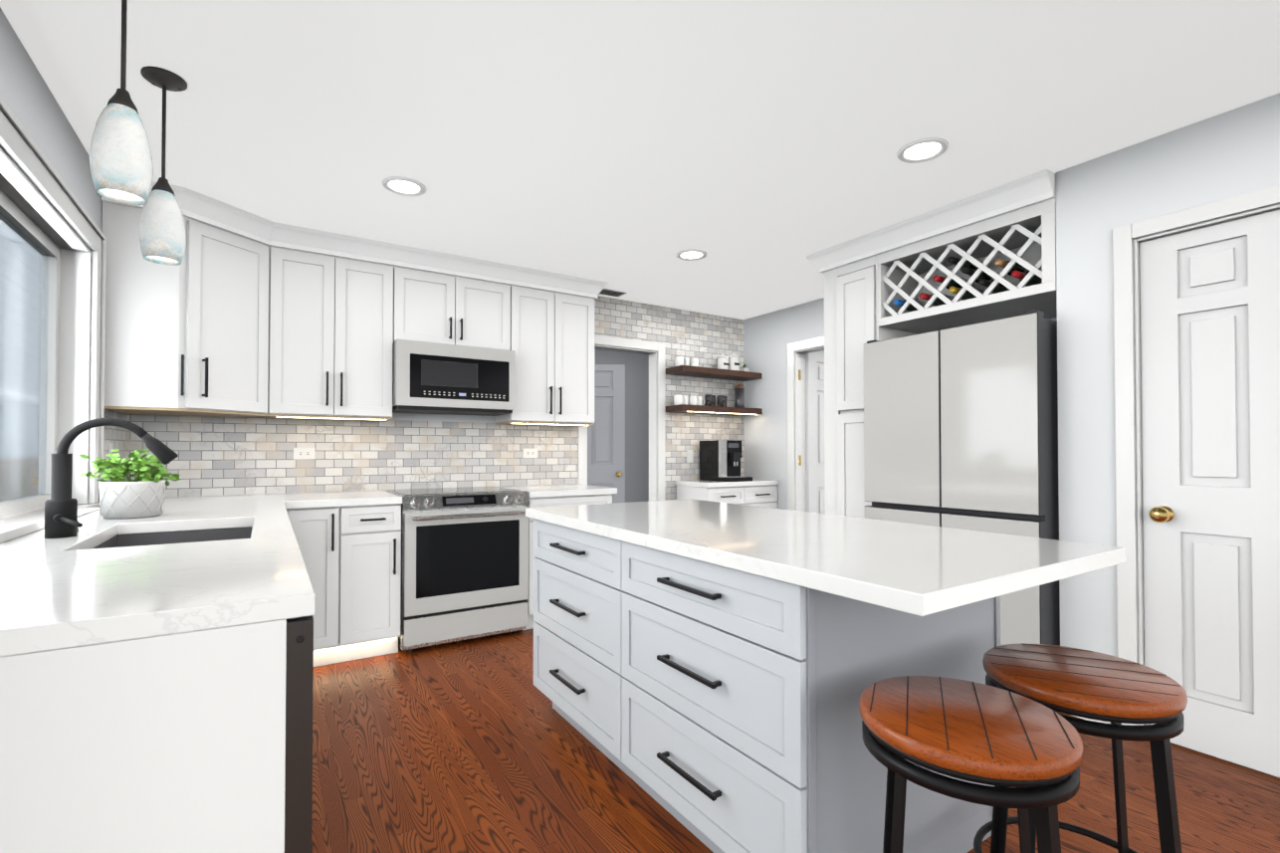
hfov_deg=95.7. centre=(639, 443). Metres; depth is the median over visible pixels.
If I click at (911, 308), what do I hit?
bottle
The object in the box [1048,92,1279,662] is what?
wall
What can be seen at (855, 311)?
doors
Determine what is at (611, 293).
ceiling vent
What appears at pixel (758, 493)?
coffee station
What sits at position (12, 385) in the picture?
backdrop
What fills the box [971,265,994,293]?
bottle
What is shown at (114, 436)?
wall tile
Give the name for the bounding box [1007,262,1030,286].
bottle
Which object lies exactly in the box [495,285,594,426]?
upper cabinet
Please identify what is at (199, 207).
crown molding
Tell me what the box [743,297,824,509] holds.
wall
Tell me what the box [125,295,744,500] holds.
wall tile
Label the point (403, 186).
recessed light
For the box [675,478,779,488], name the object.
countertop
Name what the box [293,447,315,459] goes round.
electrical outlet plate
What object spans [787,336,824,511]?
door frame
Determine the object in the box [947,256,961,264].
bottle
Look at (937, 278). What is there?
bottle
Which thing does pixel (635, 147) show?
ceiling
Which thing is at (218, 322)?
upper cabinet
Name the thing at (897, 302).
bottle
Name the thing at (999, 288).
bottle
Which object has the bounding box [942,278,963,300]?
bottle
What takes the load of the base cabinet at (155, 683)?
on the floor
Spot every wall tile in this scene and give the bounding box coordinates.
[97,409,126,506]
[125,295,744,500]
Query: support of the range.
on the floor
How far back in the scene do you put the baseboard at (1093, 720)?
2.50 m
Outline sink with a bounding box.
[99,521,246,545]
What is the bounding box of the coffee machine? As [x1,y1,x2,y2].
[699,439,752,481]
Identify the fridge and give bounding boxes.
[863,309,1060,645]
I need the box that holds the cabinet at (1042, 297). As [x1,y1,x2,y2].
[823,173,1057,515]
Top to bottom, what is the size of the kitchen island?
0.876 m
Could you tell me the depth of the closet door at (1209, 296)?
2.21 m
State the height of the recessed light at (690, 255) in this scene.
0.009 m
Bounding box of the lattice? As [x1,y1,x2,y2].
[882,223,1042,315]
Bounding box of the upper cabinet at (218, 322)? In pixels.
[102,201,405,421]
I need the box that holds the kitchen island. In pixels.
[525,514,1000,852]
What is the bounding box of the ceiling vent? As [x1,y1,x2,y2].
[599,288,627,297]
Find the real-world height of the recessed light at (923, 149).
0.009 m
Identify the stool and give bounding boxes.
[858,675,1083,852]
[973,642,1187,852]
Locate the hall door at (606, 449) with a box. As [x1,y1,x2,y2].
[587,364,625,503]
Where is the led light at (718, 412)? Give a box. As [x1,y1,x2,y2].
[686,411,757,415]
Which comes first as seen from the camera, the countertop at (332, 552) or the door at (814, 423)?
the countertop at (332, 552)
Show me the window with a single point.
(82, 331)
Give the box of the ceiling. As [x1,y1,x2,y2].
[0,0,1279,319]
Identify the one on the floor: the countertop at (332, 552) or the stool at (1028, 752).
the stool at (1028, 752)
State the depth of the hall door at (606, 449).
5.76 m
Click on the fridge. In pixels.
(960, 427)
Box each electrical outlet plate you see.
[107,442,112,458]
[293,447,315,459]
[522,448,537,457]
[686,449,693,462]
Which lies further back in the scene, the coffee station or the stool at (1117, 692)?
the coffee station
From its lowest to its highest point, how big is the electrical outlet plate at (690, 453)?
0.114 m
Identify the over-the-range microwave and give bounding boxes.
[392,339,515,416]
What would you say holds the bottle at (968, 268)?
in the cabinet at (1042, 297)
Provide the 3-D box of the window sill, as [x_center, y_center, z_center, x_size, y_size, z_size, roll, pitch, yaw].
[-1.888,0.263,1.609,0.180,0.030,2.190,1,-1,-33]
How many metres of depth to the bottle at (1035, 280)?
2.87 m
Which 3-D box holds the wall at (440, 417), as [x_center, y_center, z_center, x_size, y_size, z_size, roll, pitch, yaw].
[-0.381,0.011,4.788,5.850,2.450,0.120,1,-1,-33]
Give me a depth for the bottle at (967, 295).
3.14 m
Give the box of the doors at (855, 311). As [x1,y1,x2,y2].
[836,265,875,518]
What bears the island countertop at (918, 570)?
on the kitchen island
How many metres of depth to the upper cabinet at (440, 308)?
3.82 m
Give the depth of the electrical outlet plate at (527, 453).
4.41 m
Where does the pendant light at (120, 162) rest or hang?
hanging from the ceiling
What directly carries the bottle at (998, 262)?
in the cabinet at (1042, 297)
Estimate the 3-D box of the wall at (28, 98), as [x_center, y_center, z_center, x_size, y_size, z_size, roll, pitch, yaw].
[-1.116,-0.049,0.386,0.150,2.450,6.730,1,-1,-33]
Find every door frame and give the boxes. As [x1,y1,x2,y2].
[578,334,664,501]
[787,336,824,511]
[1112,184,1279,725]
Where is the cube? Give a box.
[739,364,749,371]
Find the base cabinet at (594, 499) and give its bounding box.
[522,493,612,630]
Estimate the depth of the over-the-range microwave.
3.71 m
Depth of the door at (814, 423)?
5.14 m
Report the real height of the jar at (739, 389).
0.234 m
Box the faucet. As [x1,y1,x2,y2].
[39,418,178,537]
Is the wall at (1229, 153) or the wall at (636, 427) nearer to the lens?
the wall at (1229, 153)
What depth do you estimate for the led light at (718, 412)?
5.14 m
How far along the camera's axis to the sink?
2.16 m
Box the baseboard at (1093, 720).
[1070,714,1110,723]
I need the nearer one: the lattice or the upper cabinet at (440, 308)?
the lattice
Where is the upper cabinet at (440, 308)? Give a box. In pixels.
[405,267,512,350]
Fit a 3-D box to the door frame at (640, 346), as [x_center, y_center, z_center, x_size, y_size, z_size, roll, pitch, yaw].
[-0.171,0.176,4.912,0.850,2.125,0.136,1,-1,-33]
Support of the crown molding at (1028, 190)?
attached to the cabinet at (1042, 297)
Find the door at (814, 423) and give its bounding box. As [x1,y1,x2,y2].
[798,353,825,513]
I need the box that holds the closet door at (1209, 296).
[1139,209,1279,777]
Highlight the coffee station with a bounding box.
[675,478,779,508]
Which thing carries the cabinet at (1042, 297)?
on the floor
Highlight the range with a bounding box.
[384,486,529,652]
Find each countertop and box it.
[0,490,535,648]
[500,483,617,497]
[525,498,1125,618]
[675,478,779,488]
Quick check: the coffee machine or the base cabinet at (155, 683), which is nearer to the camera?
the base cabinet at (155, 683)
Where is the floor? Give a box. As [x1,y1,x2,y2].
[311,629,1279,852]
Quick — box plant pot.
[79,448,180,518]
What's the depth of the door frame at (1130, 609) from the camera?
2.40 m
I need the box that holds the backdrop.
[0,218,41,501]
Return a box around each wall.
[0,7,102,503]
[167,344,824,511]
[594,348,648,502]
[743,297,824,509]
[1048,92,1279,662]
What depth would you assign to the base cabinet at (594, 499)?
3.83 m
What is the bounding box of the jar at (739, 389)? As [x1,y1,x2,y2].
[733,383,744,408]
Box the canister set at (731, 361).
[716,352,739,370]
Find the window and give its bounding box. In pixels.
[0,96,106,519]
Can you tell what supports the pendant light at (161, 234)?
hanging from the ceiling
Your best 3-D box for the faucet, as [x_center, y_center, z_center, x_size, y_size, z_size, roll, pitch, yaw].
[-1.647,0.099,1.819,0.309,0.362,0.304,1,-1,-33]
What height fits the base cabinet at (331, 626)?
0.875 m
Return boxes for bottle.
[893,299,906,306]
[905,303,918,312]
[913,292,933,306]
[929,297,946,307]
[932,274,946,283]
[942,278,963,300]
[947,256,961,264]
[958,290,976,301]
[959,260,978,282]
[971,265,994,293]
[991,282,1010,293]
[993,258,1010,274]
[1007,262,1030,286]
[1024,274,1042,286]
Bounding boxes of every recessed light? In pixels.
[382,176,426,196]
[676,248,706,260]
[896,137,948,163]
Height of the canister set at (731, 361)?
0.179 m
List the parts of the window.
window sash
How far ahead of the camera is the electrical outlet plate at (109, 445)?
2.81 m
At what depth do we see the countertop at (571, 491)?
3.97 m
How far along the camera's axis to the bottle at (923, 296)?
3.23 m
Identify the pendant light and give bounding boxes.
[89,0,153,205]
[138,65,187,265]
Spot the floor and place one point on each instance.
(479, 745)
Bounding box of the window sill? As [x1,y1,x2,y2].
[0,502,99,543]
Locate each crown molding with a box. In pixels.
[101,181,607,299]
[806,169,1055,273]
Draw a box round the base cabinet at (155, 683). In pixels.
[0,609,322,852]
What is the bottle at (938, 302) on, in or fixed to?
in the cabinet at (1042, 297)

